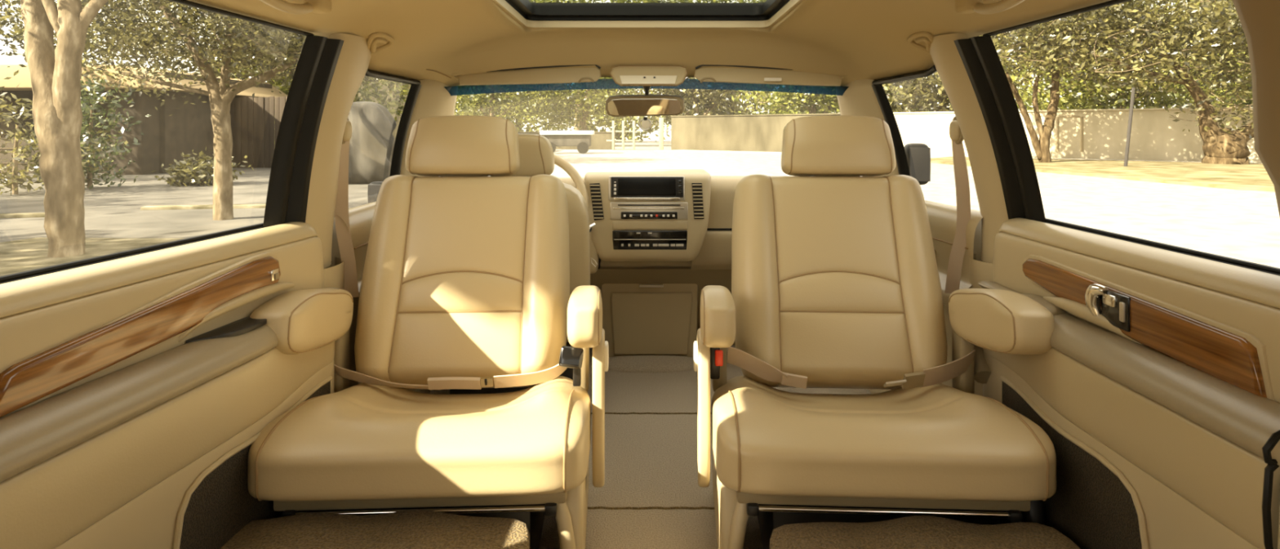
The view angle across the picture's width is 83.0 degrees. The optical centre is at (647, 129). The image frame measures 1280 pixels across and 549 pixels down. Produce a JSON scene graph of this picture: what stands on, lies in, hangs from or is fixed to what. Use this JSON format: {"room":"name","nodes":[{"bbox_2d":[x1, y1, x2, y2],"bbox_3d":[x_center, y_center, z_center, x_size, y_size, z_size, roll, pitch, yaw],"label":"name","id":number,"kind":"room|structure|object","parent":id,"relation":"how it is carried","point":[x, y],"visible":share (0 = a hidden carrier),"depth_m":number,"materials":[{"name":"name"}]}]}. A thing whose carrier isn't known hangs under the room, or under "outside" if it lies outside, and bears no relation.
{"room":"car interior","nodes":[
{"label":"car interior","id":0,"kind":"room"},
{"bbox_2d":[324,215,359,386],"bbox_3d":[-0.834,0.539,1.050,0.067,0.653,3.901,0,0,2],"label":"wall","id":1,"kind":"structure","parent":0,"point":[335,249],"depth_m":1.90,"materials":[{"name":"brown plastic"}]},
{"bbox_2d":[0,221,338,548],"bbox_3d":[-0.708,0.497,1.123,0.172,0.629,0.813,0,0,6],"label":"door","id":2,"kind":"structure","parent":1,"relation":"in","point":[136,392],"depth_m":0.98,"materials":[{"name":"beige leather"}]},
{"bbox_2d":[186,315,266,342],"bbox_3d":[-0.667,0.324,1.198,0.047,0.008,0.208,0,0,7],"label":"door handle","id":3,"kind":"object","parent":2,"relation":"on","point":[226,329],"depth_m":1.16,"materials":[{"name":"black plastic"}]},
{"bbox_2d":[179,380,330,548],"bbox_3d":[-0.635,0.650,1.222,0.020,0.317,0.475,0,0,1],"label":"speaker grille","id":4,"kind":"object","parent":2,"relation":"attached to","point":[216,502],"depth_m":1.08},
{"bbox_2d":[274,272,279,279],"bbox_3d":[-0.666,0.263,1.299,0.005,0.011,0.013,0,0,0],"label":"switch","id":5,"kind":"object","parent":2,"relation":"attached to","point":[276,274],"depth_m":1.30,"materials":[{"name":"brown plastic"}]},
{"bbox_2d":[0,0,343,284],"bbox_3d":[-0.763,0.013,0.590,0.181,0.417,1.886,0,0,2],"label":"window","id":6,"kind":"structure","parent":1,"relation":"in","point":[287,194],"depth_m":1.44,"materials":[{"name":"black rubber"}]},
{"bbox_2d":[305,32,371,289],"bbox_3d":[-0.699,0.306,1.597,0.144,1.020,0.225,0,0,0],"label":"pillar","id":7,"kind":"structure","parent":1,"relation":"attached to","point":[353,60],"depth_m":1.57,"materials":[{"name":"beige plastic"}]},
{"bbox_2d":[334,118,359,297],"bbox_3d":[-0.700,0.173,1.672,0.044,0.415,0.097,0,0,-34],"label":"belt","id":8,"kind":"object","parent":7,"relation":"hanging from","point":[344,242],"visible":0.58,"depth_m":1.66,"materials":[{"name":"beige fabric"}]},
{"bbox_2d":[367,181,382,203],"bbox_3d":[-0.902,0.240,2.599,0.196,0.108,0.062,0,0,0],"label":"mirror","id":9,"kind":"object","parent":1,"relation":"attached to","point":[373,189],"visible":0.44,"depth_m":2.57,"materials":[{"name":"grey mirror"}]},
{"bbox_2d":[338,201,431,393],"bbox_3d":[-0.697,0.500,2.040,0.102,0.613,0.760,0,0,0],"label":"door","id":10,"kind":"structure","parent":1,"relation":"in","point":[361,217],"depth_m":1.74,"materials":[{"name":"beige leather"}]},
{"bbox_2d":[364,69,421,176],"bbox_3d":[-0.701,0.027,1.888,0.111,0.387,0.566,0,0,0],"label":"window","id":11,"kind":"structure","parent":1,"relation":"in","point":[397,158],"depth_m":2.08,"materials":[{"name":"black rubber"}]},
{"bbox_2d":[290,77,410,138],"bbox_3d":[-16.000,-1.884,40.000,9.200,6.400,5.000,0,0,0],"label":"tree","id":12,"kind":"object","parent":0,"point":[394,132],"visible":0.02,"depth_m":38.00,"materials":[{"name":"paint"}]},
{"bbox_2d":[347,101,396,184],"bbox_3d":[-6.726,0.336,17.144,1.585,2.000,1.500,0,0,0],"label":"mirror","id":13,"kind":"object","parent":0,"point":[372,140],"visible":0.58,"depth_m":16.66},
{"bbox_2d":[400,79,457,177],"bbox_3d":[-0.646,0.033,2.295,0.140,0.368,0.395,0,0,10],"label":"pillar","id":14,"kind":"structure","parent":0,"point":[433,99],"depth_m":2.15,"materials":[{"name":"beige plastic"}]},
{"bbox_2d":[188,0,1111,86],"bbox_3d":[0.005,-0.216,0.660,1.434,0.205,3.119,0,0,0],"label":"ceiling","id":15,"kind":"structure","parent":0,"point":[437,40],"depth_m":1.83,"materials":[{"name":"beige fabric"}]},
{"bbox_2d":[259,0,332,14],"bbox_3d":[-0.586,-0.215,1.176,0.035,0.046,0.275,0,0,0],"label":"handle","id":16,"kind":"object","parent":15,"relation":"attached to","point":[317,6],"visible":1,"depth_m":1.23,"materials":[{"name":"beige plastic"}]},
{"bbox_2d":[366,32,395,55],"bbox_3d":[-0.616,-0.194,1.644,0.068,0.047,0.086,0,0,0],"label":"coat hook","id":17,"kind":"object","parent":15,"relation":"attached to","point":[375,38],"visible":0.95,"depth_m":1.63,"materials":[{"name":"beige plastic"}]},
{"bbox_2d":[451,64,600,85],"bbox_3d":[-0.360,-0.164,2.153,0.443,0.066,0.064,0,0,0],"label":"sun visor","id":18,"kind":"object","parent":15,"relation":"attached to","point":[562,75],"visible":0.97,"depth_m":2.15,"materials":[{"name":"beige plastic"}]},
{"bbox_2d":[605,85,684,119],"bbox_3d":[-0.008,-0.084,2.191,0.240,0.110,0.056,0,0,5],"label":"mirror","id":19,"kind":"object","parent":15,"relation":"hanging from","point":[646,104],"visible":0.99,"depth_m":2.17,"materials":[{"name":"brown plastic"}]},
{"bbox_2d":[639,118,651,130],"bbox_3d":[-0.007,-0.016,2.185,0.038,0.038,0.006,0,0,0],"label":"charm","id":20,"kind":"object","parent":19,"relation":"hanging from","point":[646,124],"visible":1,"depth_m":2.18,"materials":[{"name":"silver metal"}]},
{"bbox_2d":[492,0,803,27],"bbox_3d":[0.000,-0.315,1.640,0.736,0.068,0.780,0,0,0],"label":"sunroof","id":21,"kind":"structure","parent":15,"relation":"attached to","point":[525,12],"depth_m":1.98,"materials":[{"name":"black plastic"}]},
{"bbox_2d":[609,65,688,85],"bbox_3d":[0.003,-0.159,2.147,0.231,0.065,0.099,0,0,0],"label":"console","id":22,"kind":"object","parent":15,"relation":"attached to","point":[622,75],"visible":1,"depth_m":2.12,"materials":[{"name":"beige plastic"}]},
{"bbox_2d":[693,64,847,85],"bbox_3d":[0.366,-0.162,2.152,0.454,0.066,0.063,0,0,0],"label":"sun visor","id":23,"kind":"object","parent":15,"relation":"attached to","point":[703,74],"visible":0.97,"depth_m":2.15,"materials":[{"name":"beige plastic"}]},
{"bbox_2d":[906,31,933,54],"bbox_3d":[0.625,-0.194,1.626,0.068,0.046,0.082,0,0,0],"label":"coat hook","id":24,"kind":"object","parent":15,"relation":"attached to","point":[926,37],"visible":0.91,"depth_m":1.62,"materials":[{"name":"beige plastic"}]},
{"bbox_2d":[955,0,1024,14],"bbox_3d":[0.577,-0.217,1.190,0.035,0.046,0.275,0,0,0],"label":"handle","id":25,"kind":"object","parent":15,"relation":"attached to","point":[962,6],"visible":1,"depth_m":1.25,"materials":[{"name":"beige plastic"}]},
{"bbox_2d":[429,344,871,548],"bbox_3d":[0.000,0.844,1.025,1.900,0.064,4.050,0,0,0],"label":"floor","id":26,"kind":"structure","parent":0,"point":[651,496],"depth_m":1.72,"materials":[{"name":"carpet"}]},
{"bbox_2d":[220,509,529,548],"bbox_3d":[-0.421,0.715,0.831,0.487,0.203,0.702,0,0,0],"label":"floor carpet","id":27,"kind":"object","parent":26,"relation":"on","point":[411,528],"depth_m":1.11,"materials":[{"name":"carpet"}]},
{"bbox_2d":[248,115,608,548],"bbox_3d":[-0.398,0.391,1.475,0.638,0.851,0.719,0,0,-3],"label":"chair","id":28,"kind":"object","parent":26,"relation":"on","point":[466,270],"visible":0.96,"depth_m":1.50,"materials":[{"name":"beige leather"}]},
{"bbox_2d":[248,375,591,501],"bbox_3d":[-0.379,0.571,1.365,0.540,0.186,0.497,0,0,-3],"label":"seat cushion","id":29,"kind":"object","parent":28,"relation":"on","point":[362,442],"depth_m":1.15,"materials":[{"name":"beige leather"}]},
{"bbox_2d":[333,345,583,389],"bbox_3d":[-0.402,0.485,1.484,0.548,0.102,0.064,0,0,3],"label":"belt","id":30,"kind":"object","parent":28,"relation":"on","point":[571,357],"visible":0.95,"depth_m":1.47,"materials":[{"name":"beige fabric"}]},
{"bbox_2d":[604,340,608,371],"bbox_3d":[-0.084,0.455,1.454,0.012,0.055,0.040,0,0,-3],"label":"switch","id":31,"kind":"object","parent":28,"relation":"attached to","point":[606,347],"depth_m":1.44,"materials":[{"name":"beige plastic"}]},
{"bbox_2d":[449,133,590,394],"bbox_3d":[-0.385,0.412,2.149,0.460,0.802,0.402,0,0,0],"label":"seat","id":32,"kind":"object","parent":26,"relation":"on","point":[536,156],"visible":0.18,"depth_m":2.00,"materials":[{"name":"beige leather"}]},
{"bbox_2d":[554,168,786,372],"bbox_3d":[0.000,0.492,2.617,1.513,0.697,0.690,0,0,0],"label":"dashboard","id":33,"kind":"object","parent":26,"relation":"on","point":[660,237],"visible":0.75,"depth_m":2.43,"materials":[{"name":"beige plastic"}]},
{"bbox_2d":[554,154,588,207],"bbox_3d":[-0.389,0.241,2.304,0.318,0.350,0.319,0,0,-43],"label":"steering wheel","id":34,"kind":"object","parent":33,"relation":"attached to","point":[566,166],"visible":0.06,"depth_m":2.34,"materials":[{"name":"beige leather"}]},
{"bbox_2d":[589,182,604,220],"bbox_3d":[-0.164,0.233,2.345,0.048,0.119,0.030,0,0,-1],"label":"air vent","id":35,"kind":"object","parent":33,"relation":"attached to","point":[596,189],"depth_m":2.34,"materials":[{"name":"beige plastic"}]},
{"bbox_2d":[692,182,703,218],"bbox_3d":[0.163,0.230,2.345,0.038,0.114,0.029,0,0,0],"label":"air vent","id":36,"kind":"object","parent":33,"relation":"attached to","point":[697,188],"depth_m":2.34,"materials":[{"name":"beige plastic"}]},
{"bbox_2d":[693,115,1056,548],"bbox_3d":[0.412,0.391,1.475,0.638,0.851,0.719,0,0,3],"label":"chair","id":37,"kind":"object","parent":26,"relation":"on","point":[836,282],"visible":0.98,"depth_m":1.45,"materials":[{"name":"beige leather"}]},
{"bbox_2d":[693,340,697,371],"bbox_3d":[0.098,0.455,1.454,0.012,0.055,0.040,0,0,3],"label":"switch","id":38,"kind":"object","parent":37,"relation":"attached to","point":[695,343],"depth_m":1.44,"materials":[{"name":"beige plastic"}]},
{"bbox_2d":[710,346,975,389],"bbox_3d":[0.402,0.481,1.474,0.553,0.096,0.068,0,0,-3],"label":"belt","id":39,"kind":"object","parent":37,"relation":"on","point":[939,374],"visible":0.95,"depth_m":1.47,"materials":[{"name":"beige fabric"}]},
{"bbox_2d":[711,375,1056,501],"bbox_3d":[0.393,0.571,1.365,0.540,0.186,0.497,0,0,3],"label":"seat cushion","id":40,"kind":"object","parent":37,"relation":"on","point":[940,442],"depth_m":1.15,"materials":[{"name":"beige leather"}]},
{"bbox_2d":[769,515,1079,548],"bbox_3d":[0.420,0.720,0.831,0.470,0.192,0.702,0,0,0],"label":"carpeted step","id":41,"kind":"structure","parent":26,"relation":"on","point":[913,531],"depth_m":1.12,"materials":[{"name":"carpet"}]},
{"bbox_2d":[836,79,898,177],"bbox_3d":[0.652,0.033,2.295,0.164,0.369,0.391,0,0,-10],"label":"pillar","id":42,"kind":"structure","parent":0,"point":[860,99],"depth_m":2.16,"materials":[{"name":"beige plastic"}]},
{"bbox_2d":[973,219,984,262],"bbox_3d":[0.851,0.539,1.050,0.054,0.653,3.901,0,0,-1],"label":"wall","id":43,"kind":"structure","parent":0,"point":[977,237],"depth_m":1.81,"materials":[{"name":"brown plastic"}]},
{"bbox_2d":[871,64,937,176],"bbox_3d":[0.722,0.034,1.909,0.152,0.375,0.536,0,0,-6],"label":"window","id":44,"kind":"structure","parent":43,"relation":"in","point":[900,152],"depth_m":2.08,"materials":[{"name":"black rubber"}]},
{"bbox_2d":[867,200,982,393],"bbox_3d":[0.728,0.500,2.039,0.121,0.613,0.768,0,0,-4],"label":"door","id":45,"kind":"structure","parent":43,"relation":"in","point":[942,217],"depth_m":1.77,"materials":[{"name":"beige leather"}]},
{"bbox_2d":[903,142,930,184],"bbox_3d":[0.845,0.125,2.439,0.204,0.158,0.072,0,0,0],"label":"mirror","id":46,"kind":"object","parent":45,"relation":"attached to","point":[917,154],"visible":0.62,"depth_m":2.40,"materials":[{"name":"grey plastic"}]},
{"bbox_2d":[929,32,1008,395],"bbox_3d":[0.736,0.306,1.627,0.228,1.020,0.182,0,0,-12],"label":"pillar","id":47,"kind":"structure","parent":43,"relation":"attached to","point":[948,62],"depth_m":1.60,"materials":[{"name":"beige plastic"}]},
{"bbox_2d":[944,115,970,293],"bbox_3d":[0.734,0.173,1.706,0.050,0.415,0.084,0,0,33],"label":"belt","id":48,"kind":"object","parent":47,"relation":"hanging from","point":[961,173],"visible":0.82,"depth_m":1.70,"materials":[{"name":"beige fabric"}]},
{"bbox_2d":[954,0,1279,275],"bbox_3d":[0.748,0.013,0.610,0.202,0.417,1.920,0,0,0],"label":"window","id":49,"kind":"structure","parent":43,"relation":"in","point":[980,57],"depth_m":1.49,"materials":[{"name":"black rubber"}]},
{"bbox_2d":[977,217,1279,548],"bbox_3d":[0.758,0.497,1.196,0.182,0.629,0.810,0,0,0],"label":"door","id":50,"kind":"structure","parent":43,"relation":"in","point":[1156,393],"depth_m":1.02,"materials":[{"name":"beige leather"}]},
{"bbox_2d":[1001,380,1142,548],"bbox_3d":[0.690,0.650,1.223,0.020,0.317,0.476,0,0,4],"label":"pocket","id":51,"kind":"object","parent":50,"relation":"attached to","point":[1096,501],"depth_m":1.12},
{"bbox_2d":[1119,301,1124,322],"bbox_3d":[0.730,0.280,1.112,0.006,0.030,0.010,0,0,0],"label":"switch","id":52,"kind":"object","parent":50,"relation":"attached to","point":[1122,304],"depth_m":1.11,"materials":[{"name":"beige metal"}]},
{"bbox_2d":[1231,0,1279,216],"bbox_3d":[0.759,0.067,0.687,0.229,0.550,0.546,0,0,0],"label":"pillar","id":53,"kind":"structure","parent":43,"relation":"attached to","point":[1260,20],"depth_m":0.86,"materials":[{"name":"beige plastic"}]},
{"bbox_2d":[1277,502,1279,548],"bbox_3d":[0.760,0.502,-0.055,0.160,0.627,1.690,0,0,0],"label":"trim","id":54,"kind":"structure","parent":43,"relation":"attached to","point":[1278,538],"depth_m":0.79,"materials":[{"name":"beige plastic"}]},
{"label":"outside","id":55,"kind":"structure","parent":0,"visible":0},
{"bbox_2d":[551,137,1279,267],"bbox_3d":[0.000,1.316,35.000,140.000,0.001,150.000,0,0,0],"label":"ground","id":56,"kind":"structure","parent":55,"point":[1236,224],"depth_m":13.59,"materials":[{"name":"grey asphalt"}]},
{"bbox_2d":[0,84,128,195],"bbox_3d":[-12.436,0.270,14.205,3.168,2.396,3.114,0,0,18],"label":"bush","id":57,"kind":"object","parent":56,"relation":"on","point":[13,176],"visible":0.53,"depth_m":14.12,"materials":[{"name":"green plant"}]},
{"bbox_2d":[0,0,188,84],"bbox_3d":[-15.859,-1.861,16.775,9.794,6.382,5.015,0,0,-12],"label":"tree","id":58,"kind":"object","parent":56,"relation":"on","point":[12,46],"visible":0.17,"depth_m":17.52,"materials":[{"name":"green plant"}]},
{"bbox_2d":[103,0,411,102],"bbox_3d":[-12.850,-2.589,27.391,14.883,7.853,5.990,0,0,7],"label":"tree","id":59,"kind":"object","parent":56,"relation":"on","point":[249,75],"visible":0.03,"depth_m":26.92,"materials":[{"name":"green plant"}]},
{"bbox_2d":[230,96,287,167],"bbox_3d":[-12.118,0.116,24.030,3.464,2.439,0.119,0,0,0],"label":"fence","id":60,"kind":"object","parent":56,"relation":"on","point":[246,113],"visible":0.3,"depth_m":23.98,"materials":[{"name":"brown wood"}]},
{"bbox_2d":[187,17,410,121],"bbox_3d":[-14.153,-2.410,31.369,10.325,7.521,7.934,0,0,-22],"label":"tree","id":61,"kind":"object","parent":56,"relation":"on","point":[285,89],"visible":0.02,"depth_m":30.81,"materials":[{"name":"green plant"}]},
{"bbox_2d":[454,93,490,115],"bbox_3d":[-15.966,-2.693,46.101,11.530,8.138,6.878,0,0,-2],"label":"tree","id":62,"kind":"object","parent":56,"relation":"on","point":[465,101],"visible":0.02,"depth_m":46.63,"materials":[{"name":"green plant"}]},
{"bbox_2d":[454,89,564,129],"bbox_3d":[-11.557,-3.071,54.239,10.651,8.852,6.757,0,0,-5],"label":"tree","id":63,"kind":"object","parent":56,"relation":"on","point":[517,96],"visible":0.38,"depth_m":53.84,"materials":[{"name":"green plant"}]},
{"bbox_2d":[453,90,574,131],"bbox_3d":[-13.196,-4.244,72.452,13.847,13.386,8.617,0,0,-8],"label":"tree","id":64,"kind":"object","parent":56,"relation":"on","point":[537,127],"visible":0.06,"depth_m":71.28,"materials":[{"name":"green plant"}]},
{"bbox_2d":[517,131,612,149],"bbox_3d":[-9.100,0.726,49.000,13.944,1.180,0.375,0,0,8],"label":"wall","id":65,"kind":"structure","parent":56,"relation":"on","point":[598,140],"depth_m":48.03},
{"bbox_2d":[539,130,594,153],"bbox_3d":[-4.421,0.686,39.990,2.900,1.260,1.220,0,0,0],"label":"trailer","id":66,"kind":"object","parent":56,"relation":"on","point":[580,139],"visible":0.83,"depth_m":39.60,"materials":[{"name":"white paint"}]},
{"bbox_2d":[521,77,644,131],"bbox_3d":[-4.971,-2.666,55.868,11.084,8.006,6.634,0,0,3],"label":"tree","id":67,"kind":"object","parent":56,"relation":"on","point":[597,108],"visible":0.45,"depth_m":55.69,"materials":[{"name":"green plant"}]},
{"bbox_2d":[528,0,659,130],"bbox_3d":[-6.297,-7.146,61.783,15.350,16.968,10.048,0,0,18],"label":"tree","id":68,"kind":"object","parent":56,"relation":"on","point":[530,1],"visible":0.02,"depth_m":60.46,"materials":[{"name":"green plant"}]},
{"bbox_2d":[555,77,674,142],"bbox_3d":[-3.210,-4.371,76.078,14.701,13.296,8.776,0,0,0],"label":"tree","id":69,"kind":"object","parent":56,"relation":"on","point":[618,135],"visible":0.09,"depth_m":75.38,"materials":[{"name":"green plant"}]},
{"bbox_2d":[606,117,663,149],"bbox_3d":[-0.823,0.266,47.200,3.734,2.100,0.160,0,0,0],"label":"gate","id":70,"kind":"object","parent":56,"relation":"on","point":[660,119],"visible":1,"depth_m":47.12,"materials":[{"name":"beige paint"}]},
{"bbox_2d":[624,0,766,115],"bbox_3d":[5.412,-7.202,64.305,15.649,17.067,10.009,0,0,8],"label":"tree","id":71,"kind":"object","parent":56,"relation":"on","point":[661,1],"visible":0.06,"depth_m":62.08,"materials":[{"name":"green plant"}]},
{"bbox_2d":[626,77,768,132],"bbox_3d":[3.413,-3.011,51.725,10.817,8.675,7.273,0,0,4],"label":"tree","id":72,"kind":"object","parent":56,"relation":"on","point":[713,100],"visible":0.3,"depth_m":51.72,"materials":[{"name":"green plant"}]},
{"bbox_2d":[663,88,796,121],"bbox_3d":[7.748,-4.413,70.373,14.359,13.202,7.778,0,0,-11],"label":"tree","id":73,"kind":"object","parent":56,"relation":"on","point":[753,101],"visible":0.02,"depth_m":69.73,"materials":[{"name":"green plant"}]},
{"bbox_2d":[671,113,840,151],"bbox_3d":[7.000,0.216,42.000,14.058,2.200,0.375,0,0,40],"label":"wall","id":74,"kind":"structure","parent":56,"relation":"on","point":[740,132],"depth_m":43.45,"materials":[{"name":"beige concrete"}]},
{"bbox_2d":[730,85,898,114],"bbox_3d":[10.672,-2.664,45.302,10.573,8.025,7.026,0,0,0],"label":"tree","id":75,"kind":"object","parent":56,"relation":"on","point":[781,100],"visible":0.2,"depth_m":44.70,"materials":[{"name":"green plant"}]},
{"bbox_2d":[778,77,939,113],"bbox_3d":[18.146,-4.056,62.325,14.510,14.038,8.156,0,0,-9],"label":"tree","id":76,"kind":"object","parent":56,"relation":"on","point":[926,77],"visible":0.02,"depth_m":60.83,"materials":[{"name":"green plant"}]},
{"bbox_2d":[881,35,1044,112],"bbox_3d":[16.185,-2.747,39.956,11.002,8.222,7.077,0,0,5],"label":"tree","id":77,"kind":"object","parent":56,"relation":"on","point":[922,86],"visible":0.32,"depth_m":39.60,"materials":[{"name":"green plant"}]},
{"bbox_2d":[946,19,1134,110],"bbox_3d":[28.943,-4.091,54.052,14.101,13.004,7.847,0,0,-6],"label":"tree","id":78,"kind":"object","parent":56,"relation":"on","point":[1028,84],"visible":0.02,"depth_m":53.26,"materials":[{"name":"green plant"}]},
{"bbox_2d":[893,106,1261,162],"bbox_3d":[25.900,0.216,25.446,35.678,2.200,1.623,0,0,40],"label":"wall","id":79,"kind":"structure","parent":56,"relation":"on","point":[1093,134],"depth_m":31.10,"materials":[{"name":"beige concrete"}]},
{"bbox_2d":[1003,1,1232,110],"bbox_3d":[21.990,-2.753,34.018,11.206,8.268,6.899,0,0,0],"label":"tree","id":80,"kind":"object","parent":56,"relation":"on","point":[1119,100],"visible":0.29,"depth_m":33.67,"materials":[{"name":"green plant"}]},
{"bbox_2d":[1123,87,1135,166],"bbox_3d":[16.319,-0.052,24.514,0.389,2.746,0.110,0,0,0],"label":"post","id":81,"kind":"object","parent":56,"relation":"on","point":[1133,89],"visible":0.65,"depth_m":24.47,"materials":[{"name":"grey metal"}]},
{"bbox_2d":[1161,0,1252,107],"bbox_3d":[37.881,-4.216,43.983,14.806,12.976,7.934,0,0,6],"label":"tree","id":82,"kind":"object","parent":56,"relation":"on","point":[1194,78],"visible":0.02,"depth_m":43.94,"materials":[{"name":"green plant"}]},
{"bbox_2d":[1195,43,1253,106],"bbox_3d":[29.023,-2.209,31.128,10.807,7.132,6.796,0,0,5],"label":"tree","id":83,"kind":"object","parent":56,"relation":"on","point":[1250,101],"visible":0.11,"depth_m":31.27,"materials":[{"name":"green plant"}]},
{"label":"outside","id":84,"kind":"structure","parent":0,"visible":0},
{"bbox_2d":[930,156,1275,191],"bbox_3d":[23.757,1.331,15.499,38.148,0.170,15.285,0,0,40],"label":"grass","id":85,"kind":"object","parent":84,"point":[1251,176],"visible":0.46,"depth_m":21.31,"materials":[{"name":"plant"}]},
{"bbox_2d":[927,0,1217,162],"bbox_3d":[15.174,-2.998,27.616,11.505,8.833,7.331,0,0,0],"label":"tree","id":86,"kind":"object","parent":85,"relation":"on","point":[1041,146],"visible":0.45,"depth_m":27.11,"materials":[{"name":"green plant"}]},
{"bbox_2d":[1017,0,1253,164],"bbox_3d":[20.490,-2.568,26.754,13.027,9.196,7.556,0,0,-3],"label":"tree","id":87,"kind":"object","parent":85,"relation":"on","point":[1222,144],"visible":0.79,"depth_m":26.03,"materials":[{"name":"green plant"}]},
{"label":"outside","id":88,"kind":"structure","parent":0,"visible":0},
{"bbox_2d":[653,149,1262,163],"bbox_3d":[20.815,1.341,28.738,51.548,0.150,1.921,0,0,40],"label":"path","id":89,"kind":"structure","parent":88,"point":[674,150],"depth_m":39.73,"materials":[{"name":"concrete"}]},
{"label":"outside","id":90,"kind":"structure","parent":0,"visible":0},
{"bbox_2d":[0,164,368,242],"bbox_3d":[-31.600,1.341,17.000,56.800,0.150,46.000,0,0,0],"label":"driveway","id":91,"kind":"structure","parent":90,"point":[113,211],"depth_m":11.96,"materials":[{"name":"grey concrete"}]},
{"bbox_2d":[0,212,44,217],"bbox_3d":[-10.550,1.266,10.100,4.026,0.100,0.220,0,0,-14],"label":"kerb","id":92,"kind":"object","parent":91,"relation":"on","point":[33,214],"depth_m":10.40,"materials":[{"name":"beige concrete"}]},
{"bbox_2d":[31,74,151,189],"bbox_3d":[-11.998,0.101,15.622,2.080,2.641,2.025,0,0,0],"label":"bush","id":93,"kind":"object","parent":91,"relation":"on","point":[90,113],"visible":0.56,"depth_m":15.65,"materials":[{"name":"green plant"}]},
{"bbox_2d":[0,64,287,174],"bbox_3d":[-21.200,-0.234,23.650,15.600,3.100,7.700,0,0,0],"label":"house","id":94,"kind":"structure","parent":91,"relation":"on","point":[189,127],"depth_m":20.90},
{"bbox_2d":[0,0,318,257],"bbox_3d":[-5.792,-1.280,8.317,6.674,5.426,4.429,0,0,-19],"label":"tree","id":95,"kind":"object","parent":91,"relation":"on","point":[55,74],"visible":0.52,"depth_m":7.06,"materials":[{"name":"green plant"}]},
{"bbox_2d":[0,0,388,220],"bbox_3d":[-5.883,-1.248,10.738,6.698,5.335,5.034,0,0,0],"label":"tree","id":96,"kind":"object","parent":91,"relation":"on","point":[221,95],"visible":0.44,"depth_m":10.15,"materials":[{"name":"green plant"}]},
{"bbox_2d":[150,146,253,187],"bbox_3d":[-10.159,1.008,16.558,1.800,1.244,1.867,0,0,18],"label":"bush","id":97,"kind":"object","parent":91,"relation":"on","point":[199,174],"visible":0.63,"depth_m":16.31,"materials":[{"name":"green plant"}]},
{"bbox_2d":[140,203,266,209],"bbox_3d":[-6.800,1.266,11.700,2.433,0.100,0.220,0,0,-9],"label":"kerb","id":98,"kind":"object","parent":91,"relation":"on","point":[263,205],"visible":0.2,"depth_m":11.54,"materials":[{"name":"beige concrete"}]},
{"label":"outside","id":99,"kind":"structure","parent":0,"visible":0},
{"bbox_2d":[0,237,183,275],"bbox_3d":[-6.000,1.301,2.150,3.200,0.130,12.300,0,0,0],"label":"path","id":100,"kind":"structure","parent":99,"point":[28,254],"depth_m":7.46,"materials":[{"name":"grey concrete"}]},
{"bbox_3d":[0.000,0.531,3.000,1.700,0.670,0.020,0,0,0],"label":"wall","id":101,"kind":"structure","parent":0,"visible":0},
{"bbox_2d":[444,78,848,95],"bbox_3d":[0.000,0.030,2.581,1.600,0.371,0.819,0,0,0],"label":"window","id":102,"kind":"structure","parent":101,"relation":"in","point":[602,83],"depth_m":2.22,"materials":[{"name":"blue glass"}]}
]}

